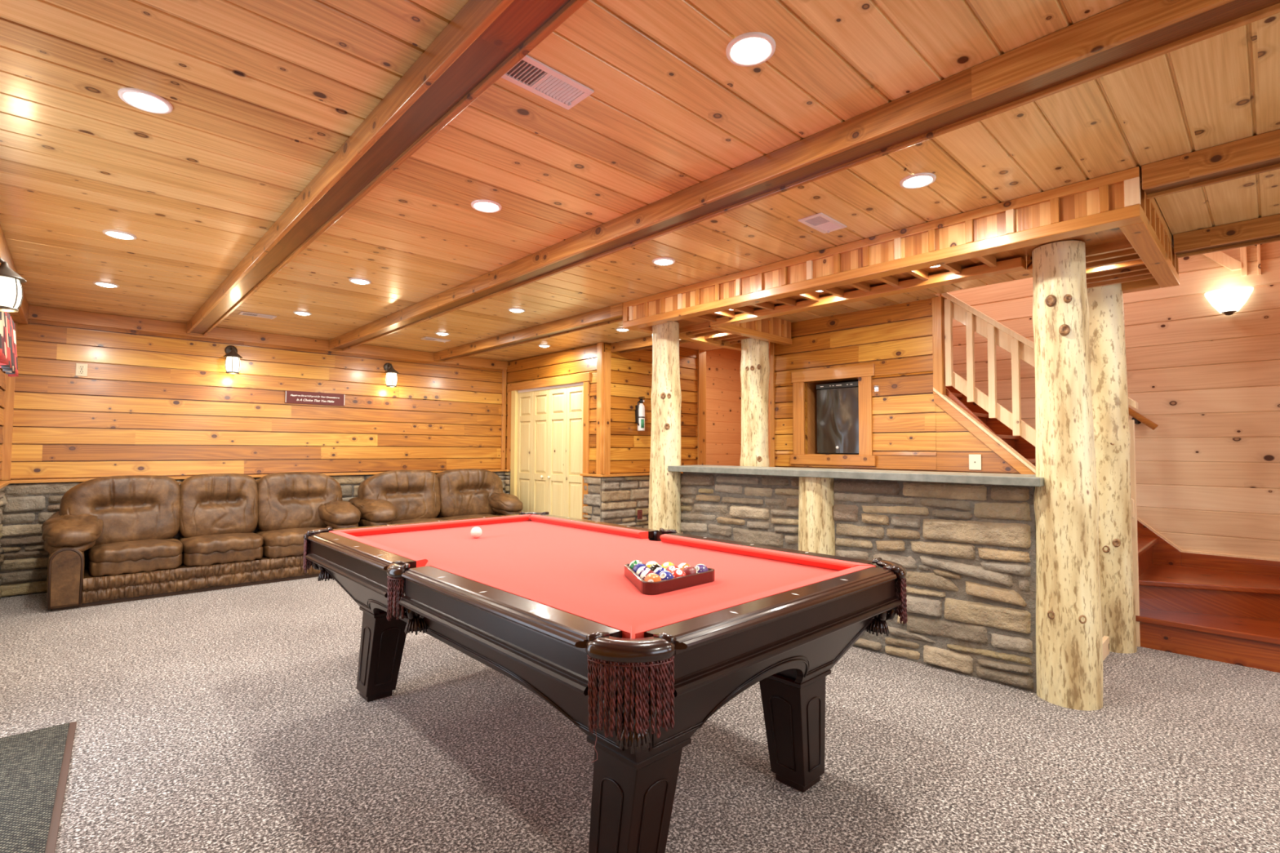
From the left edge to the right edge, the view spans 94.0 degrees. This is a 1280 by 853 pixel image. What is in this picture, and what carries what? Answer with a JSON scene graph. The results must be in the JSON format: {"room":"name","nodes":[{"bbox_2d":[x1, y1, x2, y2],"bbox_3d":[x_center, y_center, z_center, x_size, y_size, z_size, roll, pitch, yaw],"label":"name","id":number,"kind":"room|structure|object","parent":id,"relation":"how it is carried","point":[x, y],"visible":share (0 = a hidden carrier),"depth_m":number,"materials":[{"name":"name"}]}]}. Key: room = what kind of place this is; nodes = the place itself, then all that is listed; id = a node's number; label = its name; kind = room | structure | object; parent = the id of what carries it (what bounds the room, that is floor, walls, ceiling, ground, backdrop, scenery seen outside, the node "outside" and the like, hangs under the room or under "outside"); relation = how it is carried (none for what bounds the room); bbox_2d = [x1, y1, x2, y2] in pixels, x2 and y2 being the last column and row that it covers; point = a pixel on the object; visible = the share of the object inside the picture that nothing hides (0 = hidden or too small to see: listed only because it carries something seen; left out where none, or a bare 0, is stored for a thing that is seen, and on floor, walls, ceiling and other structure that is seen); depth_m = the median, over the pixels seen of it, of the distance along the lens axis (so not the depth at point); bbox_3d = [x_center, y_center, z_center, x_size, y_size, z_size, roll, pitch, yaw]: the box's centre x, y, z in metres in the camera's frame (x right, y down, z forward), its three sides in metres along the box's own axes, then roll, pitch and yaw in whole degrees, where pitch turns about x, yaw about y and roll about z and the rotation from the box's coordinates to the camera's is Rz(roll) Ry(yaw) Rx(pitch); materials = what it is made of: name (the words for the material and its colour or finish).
{"room":"basement game room","nodes":[
{"label":"basement game room","id":0,"kind":"room"},
{"bbox_2d":[0,368,10,597],"bbox_3d":[-1.836,-0.007,1.273,0.169,2.505,9.770,2,-3,-43],"label":"wall","id":1,"kind":"structure","parent":0,"point":[3,500],"depth_m":4.63,"materials":[{"name":"brown wood"}]},
{"bbox_2d":[0,311,18,377],"bbox_3d":[-3.864,-0.538,3.579,0.141,0.386,1.320,2,-3,-43],"label":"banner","id":2,"kind":"object","parent":1,"relation":"hanging from","point":[8,353],"visible":0.94,"depth_m":3.60,"materials":[{"name":"fabric"}]},
{"bbox_2d":[0,257,26,312],"bbox_3d":[-3.128,-0.710,2.904,0.198,0.292,0.156,2,-3,-43],"label":"wall lantern","id":3,"kind":"object","parent":1,"relation":"attached to","point":[11,286],"visible":1,"depth_m":2.90,"materials":[{"name":"white glass"}]},
{"bbox_2d":[0,261,26,283],"bbox_3d":[-3.113,-0.765,2.921,0.156,0.085,0.156,2,-3,-43],"label":"hood","id":4,"kind":"object","parent":3,"relation":"attached to","point":[6,273],"depth_m":2.90,"materials":[{"name":"brown metal"}]},
{"bbox_2d":[0,223,28,324],"bbox_3d":[-1.773,-1.036,1.361,0.120,0.159,9.560,2,-3,-43],"label":"trim","id":5,"kind":"structure","parent":1,"relation":"attached to","point":[22,316],"depth_m":4.24,"materials":[{"name":"brown wood"}]},
{"bbox_2d":[0,304,508,597],"bbox_3d":[-3.429,0.181,6.378,4.850,2.504,0.188,2,-3,-43],"label":"wall","id":6,"kind":"structure","parent":0,"point":[155,397],"depth_m":5.68,"materials":[{"name":"brown wood"}]},
{"bbox_2d":[75,363,87,376],"bbox_3d":[-4.763,-0.484,5.087,0.073,0.106,0.011,2,-3,-43],"label":"outlet cover","id":7,"kind":"object","parent":6,"relation":"attached to","point":[81,369],"visible":1,"depth_m":5.08,"materials":[{"name":"beige plastic"}]},
{"bbox_2d":[223,345,242,374],"bbox_3d":[-3.932,-0.649,5.754,0.156,0.292,0.198,2,-3,-43],"label":"wall lantern","id":8,"kind":"object","parent":6,"relation":"attached to","point":[233,364],"visible":1,"depth_m":5.70,"materials":[{"name":"white glass"}]},
{"bbox_2d":[223,348,242,358],"bbox_3d":[-3.917,-0.706,5.740,0.156,0.085,0.156,2,-3,-43],"label":"hood","id":9,"kind":"object","parent":8,"relation":"attached to","point":[231,353],"depth_m":5.72,"materials":[{"name":"brown metal"}]},
{"bbox_2d":[284,390,345,405],"bbox_3d":[-3.438,-0.298,6.324,0.575,0.130,0.016,2,-3,-43],"label":"wall sign","id":10,"kind":"object","parent":6,"relation":"attached to","point":[291,397],"visible":1,"depth_m":6.31,"materials":[{"name":"red"}]},
{"bbox_2d":[383,362,399,387],"bbox_3d":[-2.834,-0.589,6.786,0.156,0.292,0.198,2,-3,-43],"label":"wall lantern","id":11,"kind":"object","parent":6,"relation":"attached to","point":[391,379],"visible":1,"depth_m":6.73,"materials":[{"name":"white glass"}]},
{"bbox_2d":[384,365,399,373],"bbox_3d":[-2.819,-0.646,6.772,0.156,0.085,0.156,2,-3,-43],"label":"hood","id":12,"kind":"object","parent":11,"relation":"attached to","point":[389,369],"depth_m":6.75,"materials":[{"name":"brown metal"}]},
{"bbox_2d":[503,342,604,521],"bbox_3d":[-1.043,0.272,7.163,0.195,2.403,2.070,2,-3,-43],"label":"wall","id":13,"kind":"structure","parent":0,"point":[588,358],"depth_m":6.60,"materials":[{"name":"brown wood"}]},
{"bbox_2d":[506,372,591,519],"bbox_3d":[-1.133,0.447,7.209,0.072,2.050,1.730,2,-3,-43],"label":"door","id":14,"kind":"structure","parent":13,"relation":"in","point":[548,425],"depth_m":7.15,"materials":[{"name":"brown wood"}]},
{"bbox_2d":[0,0,1279,361],"bbox_3d":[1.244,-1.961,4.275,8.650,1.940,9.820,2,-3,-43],"label":"ceiling","id":15,"kind":"structure","parent":0,"point":[262,95],"depth_m":2.26,"materials":[{"name":"brown wood"}]},
{"bbox_2d":[93,281,119,287],"bbox_3d":[-3.807,-1.006,4.254,0.143,0.018,0.143,2,-3,-43],"label":"recessed light","id":16,"kind":"object","parent":15,"relation":"in","point":[104,284],"visible":1,"depth_m":4.23,"materials":[{"name":"white glass"}]},
{"bbox_2d":[102,229,137,239],"bbox_3d":[-2.840,-1.040,3.256,0.143,0.018,0.143,2,-3,-43],"label":"recessed light","id":17,"kind":"object","parent":15,"relation":"in","point":[113,233],"visible":1,"depth_m":3.23,"materials":[{"name":"white glass"}]},
{"bbox_2d":[117,87,173,114],"bbox_3d":[-1.654,-1.083,1.996,0.143,0.018,0.143,2,-3,-43],"label":"recessed light","id":18,"kind":"object","parent":15,"relation":"in","point":[140,99],"visible":1,"depth_m":1.98,"materials":[{"name":"white glass"}]},
{"bbox_2d":[238,311,276,319],"bbox_3d":[-3.345,-0.967,5.217,0.265,0.018,0.130,2,-3,-43],"label":"ceiling vent","id":19,"kind":"object","parent":15,"relation":"in","point":[246,313],"visible":1,"depth_m":5.21,"materials":[{"name":"beige metal"}]},
{"bbox_2d":[293,311,311,315],"bbox_3d":[-2.903,-0.968,5.131,0.143,0.018,0.143,2,-3,-43],"label":"recessed light","id":20,"kind":"object","parent":15,"relation":"in","point":[300,313],"visible":1,"depth_m":5.10,"materials":[{"name":"white glass"}]},
{"bbox_2d":[348,278,371,284],"bbox_3d":[-1.943,-1.002,4.140,0.143,0.018,0.143,2,-3,-43],"label":"recessed light","id":21,"kind":"object","parent":15,"relation":"in","point":[357,281],"visible":1,"depth_m":4.11,"materials":[{"name":"white glass"}]},
{"bbox_2d":[186,0,588,335],"bbox_3d":[-0.918,-1.033,2.153,0.150,0.097,9.540,2,-3,-43],"label":"ceiling beam","id":22,"kind":"structure","parent":15,"relation":"attached to","point":[486,38],"depth_m":1.96,"materials":[{"name":"brown wood"}]},
{"bbox_2d":[421,337,450,342],"bbox_3d":[-2.173,-0.918,6.346,0.270,0.018,0.130,2,-3,-43],"label":"ceiling vent","id":23,"kind":"object","parent":15,"relation":"in","point":[424,338],"visible":1,"depth_m":6.34,"materials":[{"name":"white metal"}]},
{"bbox_2d":[435,332,449,335],"bbox_3d":[-1.992,-0.930,6.015,0.143,0.018,0.143,2,-3,-43],"label":"recessed light","id":24,"kind":"object","parent":15,"relation":"in","point":[436,333],"visible":1,"depth_m":5.98,"materials":[{"name":"white glass"}]},
{"bbox_2d":[471,199,502,213],"bbox_3d":[-0.734,-1.046,2.849,0.143,0.018,0.143,2,-3,-43],"label":"recessed light","id":25,"kind":"object","parent":15,"relation":"in","point":[482,205],"visible":1,"depth_m":2.83,"materials":[{"name":"white glass"}]},
{"bbox_2d":[507,307,525,312],"bbox_3d":[-1.030,-0.965,4.985,0.143,0.018,0.143,2,-3,-43],"label":"recessed light","id":26,"kind":"object","parent":15,"relation":"in","point":[513,309],"visible":1,"depth_m":4.95,"materials":[{"name":"white glass"}]},
{"bbox_2d":[434,302,622,361],"bbox_3d":[-1.262,-0.886,6.018,0.150,0.097,3.435,2,-3,-43],"label":"ceiling beam","id":27,"kind":"structure","parent":15,"relation":"attached to","point":[614,313],"depth_m":5.61,"materials":[{"name":"brown wood"}]},
{"bbox_2d":[501,54,594,109],"bbox_3d":[-0.313,-1.081,1.869,0.320,0.018,0.140,2,-3,-43],"label":"ceiling vent","id":28,"kind":"object","parent":15,"relation":"in","point":[529,73],"visible":0.66,"depth_m":1.88,"materials":[{"name":"white metal"}]},
{"bbox_2d":[615,328,630,331],"bbox_3d":[-0.167,-0.931,5.768,0.143,0.018,0.143,2,-3,-43],"label":"recessed light","id":29,"kind":"object","parent":15,"relation":"in","point":[616,329],"visible":0.94,"depth_m":5.74,"materials":[{"name":"white glass"}]},
{"bbox_2d":[610,335,692,353],"bbox_3d":[0.242,-0.878,6.046,0.150,0.097,1.485,2,-3,-43],"label":"ceiling beam","id":30,"kind":"structure","parent":15,"relation":"attached to","point":[643,343],"depth_m":6.30,"materials":[{"name":"brown wood"}]},
{"bbox_2d":[652,257,675,266],"bbox_3d":[0.146,-1.010,3.676,0.143,0.018,0.143,2,-3,-43],"label":"recessed light","id":31,"kind":"object","parent":15,"relation":"in","point":[658,261],"visible":1,"depth_m":3.65,"materials":[{"name":"white glass"}]},
{"bbox_2d":[725,31,775,66],"bbox_3d":[0.320,-1.084,1.726,0.143,0.018,0.143,2,-3,-43],"label":"recessed light","id":32,"kind":"object","parent":15,"relation":"in","point":[751,48],"visible":1,"depth_m":1.71,"materials":[{"name":"white glass"}]},
{"bbox_2d":[328,0,1279,351],"bbox_3d":[-0.020,-0.996,2.997,0.155,0.097,9.540,2,-3,-43],"label":"ceiling beam","id":33,"kind":"structure","parent":15,"relation":"attached to","point":[1131,33],"depth_m":1.99,"materials":[{"name":"brown wood"}]},
{"bbox_2d":[798,213,846,233],"bbox_3d":[0.933,-1.030,3.043,0.255,0.018,0.130,2,-3,-43],"label":"ceiling vent","id":34,"kind":"object","parent":15,"relation":"in","point":[820,222],"visible":1,"depth_m":3.03,"materials":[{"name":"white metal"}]},
{"bbox_2d":[622,166,1179,351],"bbox_3d":[1.516,-0.893,4.101,1.570,0.205,3.153,2,-3,-43],"label":"canopy","id":35,"kind":"object","parent":15,"relation":"hanging from","point":[1128,241],"visible":0.95,"depth_m":3.21,"materials":[{"name":"brown wood"}]},
{"bbox_2d":[899,173,936,188],"bbox_3d":[1.192,-1.048,2.560,0.143,0.018,0.143,2,-3,-43],"label":"recessed light","id":36,"kind":"object","parent":15,"relation":"in","point":[917,180],"visible":1,"depth_m":2.54,"materials":[{"name":"white glass"}]},
{"bbox_2d":[1141,128,1279,199],"bbox_3d":[3.092,-1.043,1.394,0.150,0.097,2.940,2,-3,-43],"label":"ceiling beam","id":37,"kind":"structure","parent":15,"relation":"attached to","point":[1258,153],"depth_m":2.28,"materials":[{"name":"brown wood"}]},
{"bbox_2d":[1173,213,1279,257],"bbox_3d":[3.904,-1.010,2.158,0.150,0.097,2.940,2,-3,-43],"label":"ceiling beam","id":38,"kind":"structure","parent":15,"relation":"attached to","point":[1265,229],"depth_m":3.04,"materials":[{"name":"brown wood"}]},
{"bbox_2d":[0,577,1279,852],"bbox_3d":[1.236,1.416,4.138,8.650,0.100,9.800,2,-3,-43],"label":"floor","id":39,"kind":"structure","parent":0,"point":[232,720],"depth_m":2.38,"materials":[{"name":"carpet"}]},
{"bbox_2d":[0,721,76,852],"bbox_3d":[-2.150,1.259,1.951,0.390,0.012,1.367,2,-3,-41],"label":"door mat","id":40,"kind":"object","parent":39,"relation":"on","point":[34,765],"visible":1,"depth_m":2.09,"materials":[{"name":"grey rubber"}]},
{"bbox_2d":[41,471,360,611],"bbox_3d":[-3.773,0.907,5.351,2.268,0.963,0.876,2,-3,-43],"label":"sofa","id":41,"kind":"object","parent":39,"relation":"on","point":[110,540],"visible":0.95,"depth_m":5.00,"materials":[{"name":"brown leather"}]},
{"bbox_2d":[59,475,180,546],"bbox_3d":[-4.309,0.707,4.971,0.763,0.596,0.367,2,-3,-43],"label":"cushion","id":42,"kind":"object","parent":41,"relation":"on","point":[130,508],"depth_m":4.90,"materials":[{"name":"brown leather"}]},
{"bbox_2d":[88,553,182,577],"bbox_3d":[-4.151,1.089,4.911,0.571,0.156,0.698,2,-3,-43],"label":"seat cushion","id":43,"kind":"object","parent":41,"relation":"on","point":[116,565],"depth_m":4.65,"materials":[{"name":"brown leather"}]},
{"bbox_2d":[177,473,257,537],"bbox_3d":[-3.829,0.726,5.422,0.597,0.596,0.361,2,-3,-43],"label":"cushion","id":44,"kind":"object","parent":41,"relation":"on","point":[211,504],"depth_m":5.31,"materials":[{"name":"brown leather"}]},
{"bbox_2d":[182,546,262,566],"bbox_3d":[-3.734,1.106,5.304,0.571,0.154,0.696,2,-3,-43],"label":"seat cushion","id":45,"kind":"object","parent":41,"relation":"on","point":[192,556],"depth_m":5.03,"materials":[{"name":"brown leather"}]},
{"bbox_2d":[262,544,303,558],"bbox_3d":[-3.316,1.123,5.696,0.571,0.154,0.698,2,-3,-43],"label":"seat cushion","id":46,"kind":"object","parent":41,"relation":"on","point":[268,551],"depth_m":5.35,"materials":[{"name":"brown leather"}]},
{"bbox_2d":[256,471,342,531],"bbox_3d":[-3.352,0.746,5.874,0.763,0.596,0.363,2,-3,-43],"label":"cushion","id":47,"kind":"object","parent":41,"relation":"on","point":[292,500],"depth_m":5.72,"materials":[{"name":"brown leather"}]},
{"bbox_2d":[348,468,523,527],"bbox_3d":[-2.272,0.969,6.764,1.842,0.963,0.861,2,-3,-43],"label":"loveseat","id":48,"kind":"object","parent":39,"relation":"on","point":[413,495],"visible":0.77,"depth_m":6.64,"materials":[{"name":"brown leather"}]},
{"bbox_2d":[357,469,440,521],"bbox_3d":[-2.630,0.775,6.553,0.840,0.596,0.363,2,-3,-43],"label":"cushion","id":49,"kind":"object","parent":48,"relation":"on","point":[415,494],"depth_m":6.47,"materials":[{"name":"brown leather"}]},
{"bbox_2d":[436,468,502,516],"bbox_3d":[-2.031,0.800,7.113,0.840,0.596,0.367,2,-3,-43],"label":"cushion","id":50,"kind":"object","parent":48,"relation":"on","point":[460,491],"depth_m":6.95,"materials":[{"name":"brown leather"}]},
{"bbox_2d":[302,511,907,852],"bbox_3d":[-0.353,0.898,2.549,1.440,0.798,2.464,2,-3,-43],"label":"pool table","id":51,"kind":"object","parent":39,"relation":"on","point":[545,602],"visible":0.96,"depth_m":1.82,"materials":[{"name":"red fabric"}]},
{"bbox_2d":[328,531,428,567],"bbox_3d":[-1.167,0.527,2.601,0.053,0.034,1.056,2,-3,-43],"label":"cushion","id":52,"kind":"object","parent":51,"relation":"on","point":[416,562],"depth_m":2.44,"materials":[{"name":"red fabric"}]},
{"bbox_2d":[329,514,531,536],"bbox_3d":[-1.104,0.556,3.363,1.182,0.034,0.053,2,-3,-43],"label":"cushion","id":53,"kind":"object","parent":51,"relation":"on","point":[444,525],"depth_m":3.31,"materials":[{"name":"red fabric"}]},
{"bbox_2d":[470,526,482,537],"bbox_3d":[-0.824,0.533,3.001,0.057,0.057,0.057,2,-3,-43],"label":"cue ball","id":54,"kind":"object","parent":51,"relation":"on","point":[476,532],"visible":1,"depth_m":2.98,"materials":[{"name":"white plastic"}]},
{"bbox_2d":[431,564,631,638],"bbox_3d":[-0.364,0.498,1.748,0.053,0.034,1.056,2,-3,-43],"label":"cushion","id":55,"kind":"object","parent":51,"relation":"on","point":[624,630],"depth_m":1.61,"materials":[{"name":"red fabric"}]},
{"bbox_2d":[529,514,648,538],"bbox_3d":[-0.339,0.560,3.379,0.053,0.034,1.056,2,-3,-43],"label":"cushion","id":56,"kind":"object","parent":51,"relation":"on","point":[614,531],"depth_m":3.29,"materials":[{"name":"red fabric"}]},
{"bbox_2d":[628,560,642,569],"bbox_3d":[-0.012,0.503,2.115,0.057,0.057,0.057,1,-2,-15],"label":"ball","id":57,"kind":"object","parent":51,"relation":"on","point":[634,562],"visible":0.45,"depth_m":2.10,"materials":[{"name":"plastic"}]},
{"bbox_2d":[632,563,646,572],"bbox_3d":[0.001,0.501,2.059,0.057,0.057,0.057,1,-2,-26],"label":"ball","id":58,"kind":"object","parent":51,"relation":"on","point":[637,566],"visible":0.2,"depth_m":2.04,"materials":[{"name":"plastic"}]},
{"bbox_2d":[635,566,650,576],"bbox_3d":[0.014,0.498,2.002,0.057,0.057,0.057,1,-2,-24],"label":"ball","id":59,"kind":"object","parent":51,"relation":"on","point":[640,570],"visible":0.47,"depth_m":1.99,"materials":[{"name":"plastic"}]},
{"bbox_2d":[640,569,655,580],"bbox_3d":[0.028,0.496,1.946,0.057,0.057,0.057,1,-2,-27],"label":"ball","id":60,"kind":"object","parent":51,"relation":"on","point":[645,573],"visible":0.23,"depth_m":1.93,"materials":[{"name":"plastic"}]},
{"bbox_2d":[645,560,657,568],"bbox_3d":[0.043,0.502,2.098,0.057,0.057,0.057,1,-2,-17],"label":"ball","id":61,"kind":"object","parent":51,"relation":"on","point":[648,564],"visible":0.16,"depth_m":2.09,"materials":[{"name":"plastic"}]},
{"bbox_2d":[644,573,661,582],"bbox_3d":[0.041,0.494,1.891,0.057,0.057,0.057,1,-2,-12],"label":"ball","id":62,"kind":"object","parent":51,"relation":"on","point":[652,577],"visible":0.5,"depth_m":1.88,"materials":[{"name":"plastic"}]},
{"bbox_2d":[649,564,662,571],"bbox_3d":[0.056,0.500,2.042,0.057,0.057,0.057,1,-2,-16],"label":"ball","id":63,"kind":"object","parent":51,"relation":"on","point":[653,567],"visible":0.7,"depth_m":2.03,"materials":[{"name":"plastic"}]},
{"bbox_2d":[653,567,667,574],"bbox_3d":[0.070,0.498,1.986,0.057,0.057,0.057,1,-2,-16],"label":"ball","id":64,"kind":"object","parent":51,"relation":"on","point":[659,570],"visible":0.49,"depth_m":1.97,"materials":[{"name":"plastic"}]},
{"bbox_2d":[657,570,674,580],"bbox_3d":[0.083,0.496,1.930,0.057,0.057,0.057,1,-2,-27],"label":"ball","id":65,"kind":"object","parent":51,"relation":"on","point":[665,575],"visible":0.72,"depth_m":1.91,"materials":[{"name":"plastic"}]},
{"bbox_2d":[661,561,674,568],"bbox_3d":[0.098,0.502,2.081,0.057,0.057,0.057,1,-2,-18],"label":"ball","id":66,"kind":"object","parent":51,"relation":"on","point":[665,565],"visible":0.37,"depth_m":2.07,"materials":[{"name":"plastic"}]},
{"bbox_2d":[624,563,715,595],"bbox_3d":[0.053,0.509,2.045,0.323,0.038,0.290,2,-3,-43],"label":"rack","id":67,"kind":"object","parent":51,"relation":"on","point":[644,587],"visible":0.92,"depth_m":1.93,"materials":[{"name":"red wood"}]},
{"bbox_2d":[666,564,679,572],"bbox_3d":[0.112,0.500,2.025,0.057,0.057,0.057,1,-2,-22],"label":"ball","id":68,"kind":"object","parent":51,"relation":"on","point":[669,568],"visible":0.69,"depth_m":2.01,"materials":[{"name":"plastic"}]},
{"bbox_2d":[671,568,685,577],"bbox_3d":[0.125,0.498,1.969,0.057,0.057,0.057,1,-2,-14],"label":"ball","id":69,"kind":"object","parent":51,"relation":"on","point":[677,572],"visible":0.43,"depth_m":1.95,"materials":[{"name":"plastic"}]},
{"bbox_2d":[677,563,690,569],"bbox_3d":[0.153,0.502,2.065,0.057,0.057,0.057,2,-3,-32],"label":"ball","id":70,"kind":"object","parent":51,"relation":"on","point":[682,566],"visible":0.12,"depth_m":2.05,"materials":[{"name":"plastic"}]},
{"bbox_2d":[682,565,697,575],"bbox_3d":[0.167,0.499,2.009,0.057,0.057,0.057,1,-2,-28],"label":"ball","id":71,"kind":"object","parent":51,"relation":"on","point":[689,570],"visible":0.45,"depth_m":1.99,"materials":[{"name":"plastic"}]},
{"bbox_2d":[693,564,708,573],"bbox_3d":[0.209,0.501,2.048,0.057,0.057,0.057,1,-2,-26],"label":"ball","id":72,"kind":"object","parent":51,"relation":"on","point":[700,567],"visible":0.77,"depth_m":2.03,"materials":[{"name":"plastic"}]},
{"bbox_2d":[635,565,875,638],"bbox_3d":[0.401,0.502,1.764,1.182,0.034,0.053,2,-3,-43],"label":"cushion","id":73,"kind":"object","parent":51,"relation":"on","point":[642,631],"depth_m":1.62,"materials":[{"name":"red fabric"}]},
{"bbox_2d":[659,533,873,570],"bbox_3d":[0.464,0.531,2.526,0.053,0.034,1.056,2,-3,-43],"label":"cushion","id":74,"kind":"object","parent":51,"relation":"on","point":[796,559],"depth_m":2.46,"materials":[{"name":"red fabric"}]},
{"bbox_2d":[648,321,681,533],"bbox_3d":[0.197,0.277,4.768,0.264,2.215,0.266,2,-3,-43],"label":"log post","id":75,"kind":"object","parent":39,"relation":"on","point":[664,486],"visible":0.66,"depth_m":4.68,"materials":[{"name":"beige wood"}]},
{"bbox_2d":[739,337,769,466],"bbox_3d":[1.033,0.303,5.341,0.283,2.215,0.272,2,-3,-43],"label":"log post","id":76,"kind":"object","parent":39,"relation":"on","point":[754,364],"visible":0.52,"depth_m":5.27,"materials":[{"name":"beige wood"}]},
{"bbox_2d":[798,476,835,555],"bbox_3d":[1.110,0.838,3.819,0.113,1.030,0.252,2,-3,-43],"label":"log","id":77,"kind":"object","parent":39,"relation":"on","point":[816,533],"visible":0.43,"depth_m":3.77,"materials":[{"name":"beige wood"}]},
{"bbox_2d":[680,471,1109,693],"bbox_3d":[1.529,0.852,4.144,1.046,1.030,2.578,2,-3,-43],"label":"bar","id":78,"kind":"object","parent":39,"relation":"on","point":[966,552],"visible":0.75,"depth_m":3.32,"materials":[{"name":"grey stone"}]},
{"bbox_2d":[667,465,1044,486],"bbox_3d":[1.209,0.303,3.904,0.435,0.043,2.500,2,-3,-43],"label":"countertop","id":79,"kind":"structure","parent":78,"relation":"on","point":[1007,479],"depth_m":3.48,"materials":[{"name":"stone"}]},
{"bbox_2d":[1031,240,1102,711],"bbox_3d":[2.085,0.215,2.930,0.271,2.215,0.276,1,-2,-13],"label":"log post","id":80,"kind":"object","parent":39,"relation":"on","point":[1069,642],"visible":1,"depth_m":2.84,"materials":[{"name":"beige wood"}]},
{"bbox_2d":[857,377,1279,672],"bbox_3d":[2.952,0.089,4.557,1.055,2.600,3.492,2,-3,-43],"label":"staircase","id":81,"kind":"structure","parent":39,"relation":"on","point":[1233,618],"depth_m":3.65,"materials":[{"name":"red wood"}]},
{"bbox_2d":[941,292,1137,519],"bbox_3d":[2.672,-0.229,4.069,0.100,1.620,1.110,2,-3,-43],"label":"balustrade","id":82,"kind":"object","parent":81,"relation":"on","point":[996,333],"visible":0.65,"depth_m":4.23,"materials":[{"name":"brown wood"}]},
{"bbox_2d":[1086,283,1137,653],"bbox_3d":[2.849,0.246,3.656,0.403,2.215,0.260,2,-3,-43],"label":"log post","id":83,"kind":"object","parent":39,"relation":"on","point":[1108,376],"visible":0.65,"depth_m":3.54,"materials":[{"name":"beige wood"}]},
{"bbox_2d":[600,342,706,533],"bbox_3d":[0.175,0.241,6.996,1.730,2.462,0.165,2,-3,-43],"label":"wall","id":84,"kind":"structure","parent":0,"point":[627,376],"depth_m":6.73,"materials":[{"name":"brown wood"}]},
{"bbox_2d":[635,396,644,431],"bbox_3d":[-0.001,-0.143,6.730,0.108,0.383,0.120,2,-3,-43],"label":"fire extinguisher","id":85,"kind":"object","parent":84,"relation":"attached to","point":[639,408],"visible":1,"depth_m":6.69,"materials":[{"name":"white metal"}]},
{"bbox_2d":[637,509,642,519],"bbox_3d":[-0.001,0.988,6.691,0.070,0.105,0.011,2,-3,-43],"label":"outlet cover","id":86,"kind":"object","parent":84,"relation":"attached to","point":[639,512],"visible":1,"depth_m":6.69,"materials":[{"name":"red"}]},
{"bbox_2d":[706,348,770,466],"bbox_3d":[1.837,0.093,8.047,2.500,2.850,3.000,2,-3,-43],"label":"wall","id":87,"kind":"structure","parent":0,"point":[723,382],"depth_m":9.50,"materials":[{"name":"brown wood"}]},
{"bbox_2d":[769,296,1035,474],"bbox_3d":[2.181,0.216,4.835,0.490,2.360,2.350,2,-3,-43],"label":"wall","id":88,"kind":"structure","parent":0,"point":[917,427],"depth_m":4.71,"materials":[{"name":"brown wood"}]},
{"bbox_2d":[790,363,876,466],"bbox_3d":[1.633,-0.086,5.103,0.038,0.830,0.785,2,-3,-43],"label":"trim","id":89,"kind":"structure","parent":88,"relation":"attached to","point":[864,372],"depth_m":5.03,"materials":[{"name":"brown wood"}]},
{"bbox_2d":[816,381,858,454],"bbox_3d":[1.829,-0.066,5.246,0.356,0.618,0.423,2,-3,-43],"label":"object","id":90,"kind":"object","parent":88,"relation":"in","point":[837,403],"visible":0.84,"depth_m":5.13,"materials":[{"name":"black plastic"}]},
{"bbox_2d":[968,454,981,470],"bbox_3d":[2.403,0.256,4.276,0.010,0.110,0.080,2,-3,-43],"label":"cover","id":91,"kind":"object","parent":88,"relation":"attached to","point":[975,460],"visible":1,"depth_m":4.27,"materials":[{"name":"beige plastic"}]},
{"bbox_2d":[822,279,1015,317],"bbox_3d":[2.869,-0.712,4.560,1.220,4.200,3.770,2,-3,-43],"label":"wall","id":92,"kind":"structure","parent":0,"point":[937,294],"depth_m":4.50,"materials":[{"name":"brown wood"}]},
{"bbox_2d":[947,240,1279,559],"bbox_3d":[3.339,-0.717,5.024,0.100,4.250,3.700,2,-3,-43],"label":"wall","id":93,"kind":"structure","parent":0,"point":[1208,474],"depth_m":4.25,"materials":[{"name":"brown wood"}]},
{"bbox_2d":[941,295,1158,430],"bbox_3d":[3.093,-0.827,5.128,0.120,1.758,2.044,2,-3,-43],"label":"wall handrail","id":94,"kind":"object","parent":93,"relation":"attached to","point":[1138,418],"visible":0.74,"depth_m":4.39,"materials":[{"name":"brown wood"}]},
{"bbox_2d":[946,386,1279,577],"bbox_3d":[3.479,0.054,4.751,0.025,1.949,3.050,2,-3,-43],"label":"baseboard","id":95,"kind":"structure","parent":93,"relation":"attached to","point":[1163,553],"depth_m":4.29,"materials":[{"name":"red wood"}]},
{"bbox_2d":[1137,517,1279,561],"bbox_3d":[3.483,-0.012,4.757,0.015,1.858,3.050,2,-3,-43],"label":"trim","id":96,"kind":"structure","parent":93,"relation":"attached to","point":[1138,519],"depth_m":4.20,"materials":[{"name":"brown wood"}]},
{"bbox_2d":[1204,286,1253,315],"bbox_3d":[4.047,-0.856,4.101,0.122,0.172,0.244,2,-3,-43],"label":"wall sconce","id":97,"kind":"object","parent":93,"relation":"attached to","point":[1228,301],"visible":1,"depth_m":4.08,"materials":[{"name":"white glass"}]},
{"bbox_2d":[1200,244,1261,276],"bbox_3d":[4.020,-1.370,4.229,0.035,0.700,0.519,2,-3,-43],"label":"trim","id":98,"kind":"structure","parent":93,"relation":"attached to","point":[1220,258],"depth_m":4.11,"materials":[{"name":"brown wood"}]},
{"bbox_2d":[1128,419,1140,647],"bbox_3d":[3.073,0.657,3.713,0.030,1.400,0.035,2,-3,-43],"label":"trim","id":99,"kind":"structure","parent":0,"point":[1131,422],"depth_m":3.70,"materials":[{"name":"brown wood"}]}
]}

